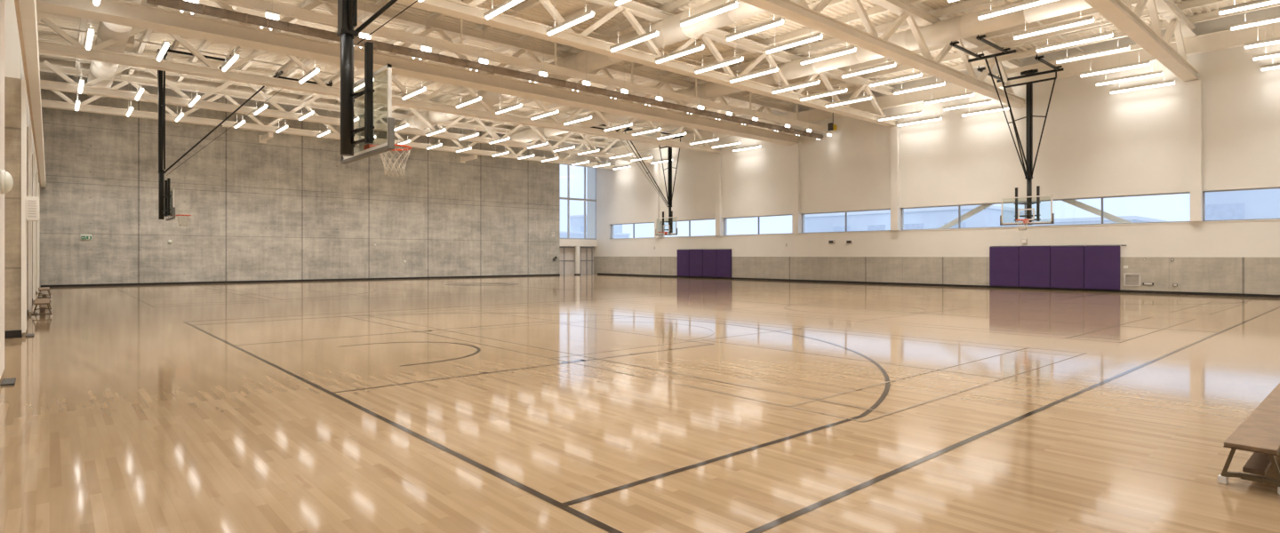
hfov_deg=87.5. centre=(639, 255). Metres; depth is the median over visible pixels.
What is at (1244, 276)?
wainscoting
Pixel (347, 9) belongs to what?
basketball hoop
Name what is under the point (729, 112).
lamp
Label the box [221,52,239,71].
linear light
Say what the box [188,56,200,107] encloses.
linear light
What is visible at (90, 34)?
linear light
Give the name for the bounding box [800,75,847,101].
linear light
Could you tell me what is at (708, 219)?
window
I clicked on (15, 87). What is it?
wall
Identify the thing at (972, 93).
linear light
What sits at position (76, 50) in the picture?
roof truss
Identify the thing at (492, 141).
linear light
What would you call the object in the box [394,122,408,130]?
linear light
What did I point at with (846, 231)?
window
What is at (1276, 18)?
linear light
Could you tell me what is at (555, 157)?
linear light
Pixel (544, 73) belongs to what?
lamp
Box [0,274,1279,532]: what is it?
floor
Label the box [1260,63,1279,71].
linear light
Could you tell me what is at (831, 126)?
motor
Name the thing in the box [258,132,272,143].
trim
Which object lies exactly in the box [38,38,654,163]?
roof truss
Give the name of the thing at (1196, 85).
trim
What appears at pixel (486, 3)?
pipe
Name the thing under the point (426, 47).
lamp
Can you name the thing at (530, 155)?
linear light
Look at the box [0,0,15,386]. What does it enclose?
concrete pier
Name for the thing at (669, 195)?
basketball hoop
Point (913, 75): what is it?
linear light
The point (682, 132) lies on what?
linear light
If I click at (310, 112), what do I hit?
linear light
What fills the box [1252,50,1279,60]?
linear light
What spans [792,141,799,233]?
trim
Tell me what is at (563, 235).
building
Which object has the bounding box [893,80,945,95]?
linear light
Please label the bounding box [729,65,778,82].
linear light
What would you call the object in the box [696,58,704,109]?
lamp
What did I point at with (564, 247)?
trim
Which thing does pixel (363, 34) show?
lamp
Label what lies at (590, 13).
linear light
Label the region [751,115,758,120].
lamp
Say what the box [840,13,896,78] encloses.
linear light
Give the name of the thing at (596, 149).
linear light
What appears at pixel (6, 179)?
dome
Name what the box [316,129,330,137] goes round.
linear light
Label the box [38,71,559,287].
wall
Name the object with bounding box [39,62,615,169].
roof truss
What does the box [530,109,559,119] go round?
linear light
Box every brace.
[939,204,992,228]
[1063,200,1132,223]
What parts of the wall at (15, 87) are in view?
floor plate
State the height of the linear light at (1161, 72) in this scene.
2.201 m
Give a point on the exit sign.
(83, 236)
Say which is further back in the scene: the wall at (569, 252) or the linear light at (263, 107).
the wall at (569, 252)
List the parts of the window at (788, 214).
sill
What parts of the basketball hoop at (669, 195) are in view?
frame rail, board frame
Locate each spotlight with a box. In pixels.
[179,9,194,14]
[259,25,272,30]
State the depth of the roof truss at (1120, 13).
20.58 m
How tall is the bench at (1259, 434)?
0.275 m
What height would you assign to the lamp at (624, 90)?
2.170 m
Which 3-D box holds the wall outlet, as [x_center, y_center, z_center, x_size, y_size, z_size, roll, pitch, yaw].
[19.109,1.052,25.158,0.042,0.076,0.326,0,0,-41]
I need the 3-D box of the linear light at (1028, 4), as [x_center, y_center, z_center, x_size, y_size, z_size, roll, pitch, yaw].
[9.608,-7.335,16.952,0.150,2.201,1.970,0,0,-41]
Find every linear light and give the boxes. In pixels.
[74,93,80,111]
[76,57,78,83]
[77,79,84,93]
[84,18,94,50]
[92,0,100,6]
[125,69,134,116]
[134,87,144,100]
[155,7,170,61]
[174,73,183,121]
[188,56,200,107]
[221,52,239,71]
[233,82,245,127]
[253,104,268,115]
[275,88,288,133]
[297,64,314,120]
[298,9,319,83]
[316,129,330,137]
[353,77,375,91]
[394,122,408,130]
[395,108,410,144]
[401,56,426,99]
[425,128,446,135]
[426,128,442,149]
[455,46,482,108]
[455,146,471,152]
[458,132,479,140]
[483,0,523,19]
[488,104,510,143]
[491,150,509,156]
[495,63,522,114]
[517,153,534,159]
[527,141,548,148]
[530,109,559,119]
[541,136,558,161]
[546,9,595,35]
[552,144,575,151]
[563,114,591,125]
[571,160,589,165]
[577,148,599,154]
[592,162,610,167]
[603,121,632,131]
[608,152,631,159]
[609,0,659,52]
[612,165,630,169]
[614,0,630,6]
[630,155,652,161]
[631,121,661,135]
[650,158,672,164]
[655,0,704,63]
[656,131,686,139]
[680,0,739,26]
[689,106,719,144]
[694,55,743,73]
[711,113,740,148]
[725,13,784,40]
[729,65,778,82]
[732,144,761,151]
[765,32,823,54]
[771,79,820,94]
[800,46,856,64]
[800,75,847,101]
[824,95,871,107]
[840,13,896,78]
[868,50,922,87]
[878,110,922,120]
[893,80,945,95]
[896,116,941,126]
[923,91,974,103]
[943,98,992,111]
[961,105,1008,116]
[977,0,1056,19]
[1013,0,1094,39]
[1035,18,1113,52]
[1056,14,1130,63]
[1080,60,1151,77]
[1095,70,1163,86]
[1109,38,1175,94]
[1218,0,1279,15]
[1230,14,1279,30]
[1243,37,1279,48]
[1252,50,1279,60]
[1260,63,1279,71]
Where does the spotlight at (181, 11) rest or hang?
attached to the beam
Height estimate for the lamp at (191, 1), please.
2.170 m
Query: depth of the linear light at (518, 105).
28.72 m
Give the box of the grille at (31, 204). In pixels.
[27,200,36,216]
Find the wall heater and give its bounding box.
[25,196,39,221]
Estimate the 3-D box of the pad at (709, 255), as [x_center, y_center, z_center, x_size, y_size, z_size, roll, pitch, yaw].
[4.375,0.445,41.792,0.120,1.730,1.146,0,0,-41]
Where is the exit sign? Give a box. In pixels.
[80,234,92,239]
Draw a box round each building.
[560,231,631,239]
[569,214,622,232]
[1032,216,1166,225]
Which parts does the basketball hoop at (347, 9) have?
arm, arm, arm, board frame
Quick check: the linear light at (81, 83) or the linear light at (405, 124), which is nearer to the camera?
the linear light at (81, 83)
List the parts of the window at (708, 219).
sill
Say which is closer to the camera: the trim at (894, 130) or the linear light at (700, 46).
the linear light at (700, 46)
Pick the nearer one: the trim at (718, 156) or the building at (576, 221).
the trim at (718, 156)
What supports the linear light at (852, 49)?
hanging from the ceiling
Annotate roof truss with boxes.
[35,0,800,145]
[38,16,721,153]
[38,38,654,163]
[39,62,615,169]
[389,0,897,127]
[739,0,1025,107]
[1083,0,1199,81]
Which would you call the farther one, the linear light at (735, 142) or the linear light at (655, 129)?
the linear light at (735, 142)
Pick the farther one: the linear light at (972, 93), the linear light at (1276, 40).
the linear light at (972, 93)
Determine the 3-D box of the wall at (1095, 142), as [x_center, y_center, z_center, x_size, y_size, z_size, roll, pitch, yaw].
[10.282,-4.245,35.543,0.450,8.590,42.900,0,0,-41]
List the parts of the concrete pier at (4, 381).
floor plate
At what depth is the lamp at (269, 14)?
17.68 m
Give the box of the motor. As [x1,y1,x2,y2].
[827,99,837,130]
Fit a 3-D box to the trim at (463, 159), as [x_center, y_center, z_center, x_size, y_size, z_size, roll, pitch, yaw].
[-10.871,-6.210,42.552,0.340,0.400,1.800,0,0,-41]
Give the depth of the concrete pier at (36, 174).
24.67 m
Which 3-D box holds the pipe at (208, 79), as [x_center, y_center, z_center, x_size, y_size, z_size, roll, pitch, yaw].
[-12.419,-8.217,37.051,31.000,0.405,0.070,0,0,-41]
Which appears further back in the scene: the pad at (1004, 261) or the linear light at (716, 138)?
the linear light at (716, 138)
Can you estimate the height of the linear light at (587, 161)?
2.201 m
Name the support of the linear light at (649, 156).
hanging from the ceiling
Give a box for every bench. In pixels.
[31,297,52,318]
[37,287,51,299]
[1217,383,1279,495]
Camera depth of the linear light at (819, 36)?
19.81 m
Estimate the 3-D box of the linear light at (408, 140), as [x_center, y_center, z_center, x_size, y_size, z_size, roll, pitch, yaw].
[-13.205,-7.335,37.292,0.150,2.201,1.820,0,0,-41]
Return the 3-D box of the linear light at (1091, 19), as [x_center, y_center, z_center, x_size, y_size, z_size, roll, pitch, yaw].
[11.445,-7.335,18.573,0.150,2.201,1.970,0,0,-41]
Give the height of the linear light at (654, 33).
2.201 m
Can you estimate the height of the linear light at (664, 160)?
2.201 m
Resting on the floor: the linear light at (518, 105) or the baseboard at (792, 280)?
the baseboard at (792, 280)
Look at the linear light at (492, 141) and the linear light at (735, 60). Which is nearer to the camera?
the linear light at (735, 60)
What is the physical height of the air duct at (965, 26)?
0.768 m
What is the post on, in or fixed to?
on the floor
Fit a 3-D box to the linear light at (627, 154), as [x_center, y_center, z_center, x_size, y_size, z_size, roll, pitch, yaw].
[-1.255,-7.335,42.234,0.150,2.201,2.020,0,0,-41]
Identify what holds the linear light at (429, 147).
hanging from the ceiling
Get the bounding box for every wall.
[4,0,34,338]
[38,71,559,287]
[559,246,593,275]
[586,6,1279,257]
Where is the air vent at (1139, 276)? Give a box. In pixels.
[1123,273,1140,286]
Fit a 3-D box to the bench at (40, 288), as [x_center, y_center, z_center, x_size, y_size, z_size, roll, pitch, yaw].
[-19.747,1.245,22.185,0.364,0.330,2.208,0,0,-41]
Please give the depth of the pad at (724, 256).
40.85 m
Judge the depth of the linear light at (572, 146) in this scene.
39.29 m
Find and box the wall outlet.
[1142,282,1153,285]
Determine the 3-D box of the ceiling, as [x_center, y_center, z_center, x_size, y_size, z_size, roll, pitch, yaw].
[-1.847,-8.050,24.842,32.500,1.380,43.500,0,0,-41]
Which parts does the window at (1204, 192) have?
sill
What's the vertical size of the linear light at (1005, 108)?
2.201 m
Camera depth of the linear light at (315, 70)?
23.18 m
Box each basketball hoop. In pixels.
[157,47,332,226]
[336,0,418,176]
[589,124,683,239]
[949,34,1063,230]
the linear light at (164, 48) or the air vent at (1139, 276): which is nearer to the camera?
the linear light at (164, 48)
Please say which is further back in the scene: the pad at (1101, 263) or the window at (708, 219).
the window at (708, 219)
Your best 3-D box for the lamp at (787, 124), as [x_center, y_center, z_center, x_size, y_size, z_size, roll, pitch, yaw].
[7.200,-7.355,32.650,0.340,2.170,0.160,0,0,-41]
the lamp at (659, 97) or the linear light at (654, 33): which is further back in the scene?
the lamp at (659, 97)
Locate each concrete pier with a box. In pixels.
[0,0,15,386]
[22,61,37,315]
[29,112,35,303]
[33,144,41,294]
[36,163,39,287]
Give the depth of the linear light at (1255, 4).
16.88 m
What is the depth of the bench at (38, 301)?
15.48 m
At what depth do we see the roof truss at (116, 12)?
22.94 m
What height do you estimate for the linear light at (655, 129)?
0.976 m
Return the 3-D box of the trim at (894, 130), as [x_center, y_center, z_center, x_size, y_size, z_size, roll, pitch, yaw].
[12.434,-3.780,32.628,0.180,5.060,0.360,0,0,-41]
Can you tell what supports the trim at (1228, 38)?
attached to the wall at (1095, 142)
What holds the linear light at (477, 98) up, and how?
hanging from the ceiling
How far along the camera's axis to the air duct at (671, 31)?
23.11 m
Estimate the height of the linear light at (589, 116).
2.201 m
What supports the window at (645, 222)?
in the wall at (1095, 142)
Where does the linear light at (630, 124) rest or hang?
hanging from the ceiling
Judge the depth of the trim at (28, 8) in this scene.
11.03 m
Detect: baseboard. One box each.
[40,273,559,287]
[597,273,1279,297]
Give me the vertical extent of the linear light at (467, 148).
2.201 m
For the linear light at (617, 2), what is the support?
hanging from the ceiling
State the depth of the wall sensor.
28.34 m
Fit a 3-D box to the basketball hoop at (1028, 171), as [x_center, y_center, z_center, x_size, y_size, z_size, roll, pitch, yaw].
[13.253,-4.213,24.655,6.220,6.434,2.400,0,0,-41]
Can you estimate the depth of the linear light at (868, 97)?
27.27 m
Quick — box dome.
[0,169,13,194]
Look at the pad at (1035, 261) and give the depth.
27.95 m
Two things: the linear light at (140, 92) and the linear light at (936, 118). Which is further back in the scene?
the linear light at (936, 118)
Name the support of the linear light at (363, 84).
hanging from the ceiling
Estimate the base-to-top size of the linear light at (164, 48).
2.201 m
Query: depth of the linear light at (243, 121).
32.26 m
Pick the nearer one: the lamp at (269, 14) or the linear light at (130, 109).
the lamp at (269, 14)
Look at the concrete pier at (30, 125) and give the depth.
20.09 m
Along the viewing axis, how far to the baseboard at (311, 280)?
35.88 m
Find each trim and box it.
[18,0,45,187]
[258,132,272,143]
[460,154,477,163]
[559,142,597,246]
[559,246,594,275]
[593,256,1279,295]
[594,21,1279,159]
[654,162,659,237]
[715,152,721,235]
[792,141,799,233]
[890,126,899,230]
[1190,79,1202,221]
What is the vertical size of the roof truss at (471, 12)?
1.820 m
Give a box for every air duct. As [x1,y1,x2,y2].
[87,0,142,100]
[394,0,795,135]
[506,0,1092,142]
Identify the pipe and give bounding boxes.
[38,23,671,132]
[40,54,624,142]
[472,0,832,99]
[1002,0,1085,53]
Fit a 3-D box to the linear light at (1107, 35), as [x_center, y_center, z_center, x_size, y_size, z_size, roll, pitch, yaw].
[12.818,-6.722,19.784,0.150,0.976,1.970,0,0,-41]
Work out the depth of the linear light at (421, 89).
25.86 m
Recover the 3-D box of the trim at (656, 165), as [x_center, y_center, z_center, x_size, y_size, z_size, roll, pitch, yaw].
[1.147,-3.780,45.420,0.180,5.060,0.360,0,0,-41]
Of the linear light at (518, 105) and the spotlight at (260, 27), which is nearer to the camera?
the spotlight at (260, 27)
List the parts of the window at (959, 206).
sill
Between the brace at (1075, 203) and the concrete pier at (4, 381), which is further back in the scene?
the brace at (1075, 203)
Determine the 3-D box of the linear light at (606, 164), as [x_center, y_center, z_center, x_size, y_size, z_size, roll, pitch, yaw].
[-2.684,-7.335,46.574,0.150,2.201,1.820,0,0,-41]
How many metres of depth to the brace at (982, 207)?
30.43 m
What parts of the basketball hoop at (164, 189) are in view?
board frame, frame rail, frame rail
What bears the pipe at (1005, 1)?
hanging from the ceiling
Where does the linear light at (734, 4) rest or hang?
hanging from the ceiling
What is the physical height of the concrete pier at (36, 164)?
9.720 m
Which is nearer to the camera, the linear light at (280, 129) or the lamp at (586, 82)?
the lamp at (586, 82)
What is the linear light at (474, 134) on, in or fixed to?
hanging from the ceiling
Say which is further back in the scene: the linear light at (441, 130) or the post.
the post
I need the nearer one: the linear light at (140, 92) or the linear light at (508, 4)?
the linear light at (508, 4)
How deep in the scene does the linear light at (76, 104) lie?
27.83 m
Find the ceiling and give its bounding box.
[36,0,1279,146]
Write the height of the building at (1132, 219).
5.350 m
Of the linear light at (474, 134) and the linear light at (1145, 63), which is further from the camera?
the linear light at (474, 134)
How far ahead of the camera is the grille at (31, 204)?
11.67 m
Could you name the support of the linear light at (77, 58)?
hanging from the ceiling
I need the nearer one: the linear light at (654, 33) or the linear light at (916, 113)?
the linear light at (654, 33)
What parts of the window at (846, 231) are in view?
sill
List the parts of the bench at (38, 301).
leg frame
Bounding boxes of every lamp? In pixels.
[184,0,199,3]
[264,0,279,20]
[359,0,372,39]
[419,9,431,52]
[477,56,489,63]
[537,69,548,76]
[581,25,591,85]
[619,60,629,93]
[654,48,663,101]
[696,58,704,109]
[725,93,733,115]
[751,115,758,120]
[784,122,791,127]
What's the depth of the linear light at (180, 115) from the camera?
30.58 m
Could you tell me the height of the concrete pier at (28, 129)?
9.720 m
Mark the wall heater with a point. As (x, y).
(32, 203)
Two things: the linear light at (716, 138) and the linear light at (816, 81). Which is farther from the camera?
the linear light at (716, 138)
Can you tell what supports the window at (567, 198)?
in the wall at (284, 207)
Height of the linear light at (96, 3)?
2.201 m
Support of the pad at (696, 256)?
attached to the wall at (1095, 142)
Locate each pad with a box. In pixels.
[677,249,689,276]
[689,249,703,276]
[703,248,716,277]
[716,248,731,277]
[989,246,1019,287]
[1019,246,1050,287]
[1050,245,1084,288]
[1084,245,1119,289]
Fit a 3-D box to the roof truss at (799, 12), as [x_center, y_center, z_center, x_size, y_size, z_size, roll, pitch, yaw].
[4.468,-7.250,18.078,31.340,1.820,0.420,0,0,-41]
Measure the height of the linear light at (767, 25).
2.201 m
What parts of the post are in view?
post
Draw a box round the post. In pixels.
[574,246,580,275]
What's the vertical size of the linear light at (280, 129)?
2.201 m
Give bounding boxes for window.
[559,164,596,239]
[608,222,655,239]
[662,218,717,238]
[721,214,793,236]
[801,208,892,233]
[900,192,1190,231]
[1201,187,1279,222]
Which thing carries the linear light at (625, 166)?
hanging from the ceiling
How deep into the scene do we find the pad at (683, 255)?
43.44 m
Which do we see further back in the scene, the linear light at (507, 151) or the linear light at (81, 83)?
the linear light at (507, 151)
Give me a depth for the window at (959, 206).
27.89 m
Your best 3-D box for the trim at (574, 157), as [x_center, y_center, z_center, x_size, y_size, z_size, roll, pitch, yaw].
[-4.677,-4.625,49.550,3.450,7.830,0.500,0,0,-41]
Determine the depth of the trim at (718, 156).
41.12 m
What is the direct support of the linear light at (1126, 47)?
hanging from the ceiling
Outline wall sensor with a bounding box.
[1021,239,1026,243]
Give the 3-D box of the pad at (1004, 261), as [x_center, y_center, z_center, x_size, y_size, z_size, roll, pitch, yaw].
[15.742,0.445,28.908,0.120,1.730,1.179,0,0,-41]
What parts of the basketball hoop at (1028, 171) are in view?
frame rail, frame rail, frame rail, board frame, arm, arm, frame rail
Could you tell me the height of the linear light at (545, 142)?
2.201 m
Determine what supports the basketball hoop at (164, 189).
hanging from the ceiling
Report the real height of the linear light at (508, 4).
2.201 m
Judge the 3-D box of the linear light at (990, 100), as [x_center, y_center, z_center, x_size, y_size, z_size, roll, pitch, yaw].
[13.707,-7.335,27.996,0.150,2.201,1.970,0,0,-41]
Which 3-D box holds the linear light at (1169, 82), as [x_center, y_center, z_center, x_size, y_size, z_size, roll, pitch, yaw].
[18.756,-7.335,25.023,0.150,2.201,1.970,0,0,-41]
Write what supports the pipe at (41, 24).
hanging from the ceiling
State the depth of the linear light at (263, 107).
28.63 m
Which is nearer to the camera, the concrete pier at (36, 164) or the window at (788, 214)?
the concrete pier at (36, 164)
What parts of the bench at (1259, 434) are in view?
leg frame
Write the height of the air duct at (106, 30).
0.828 m
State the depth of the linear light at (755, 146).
39.11 m
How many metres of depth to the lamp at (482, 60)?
21.74 m

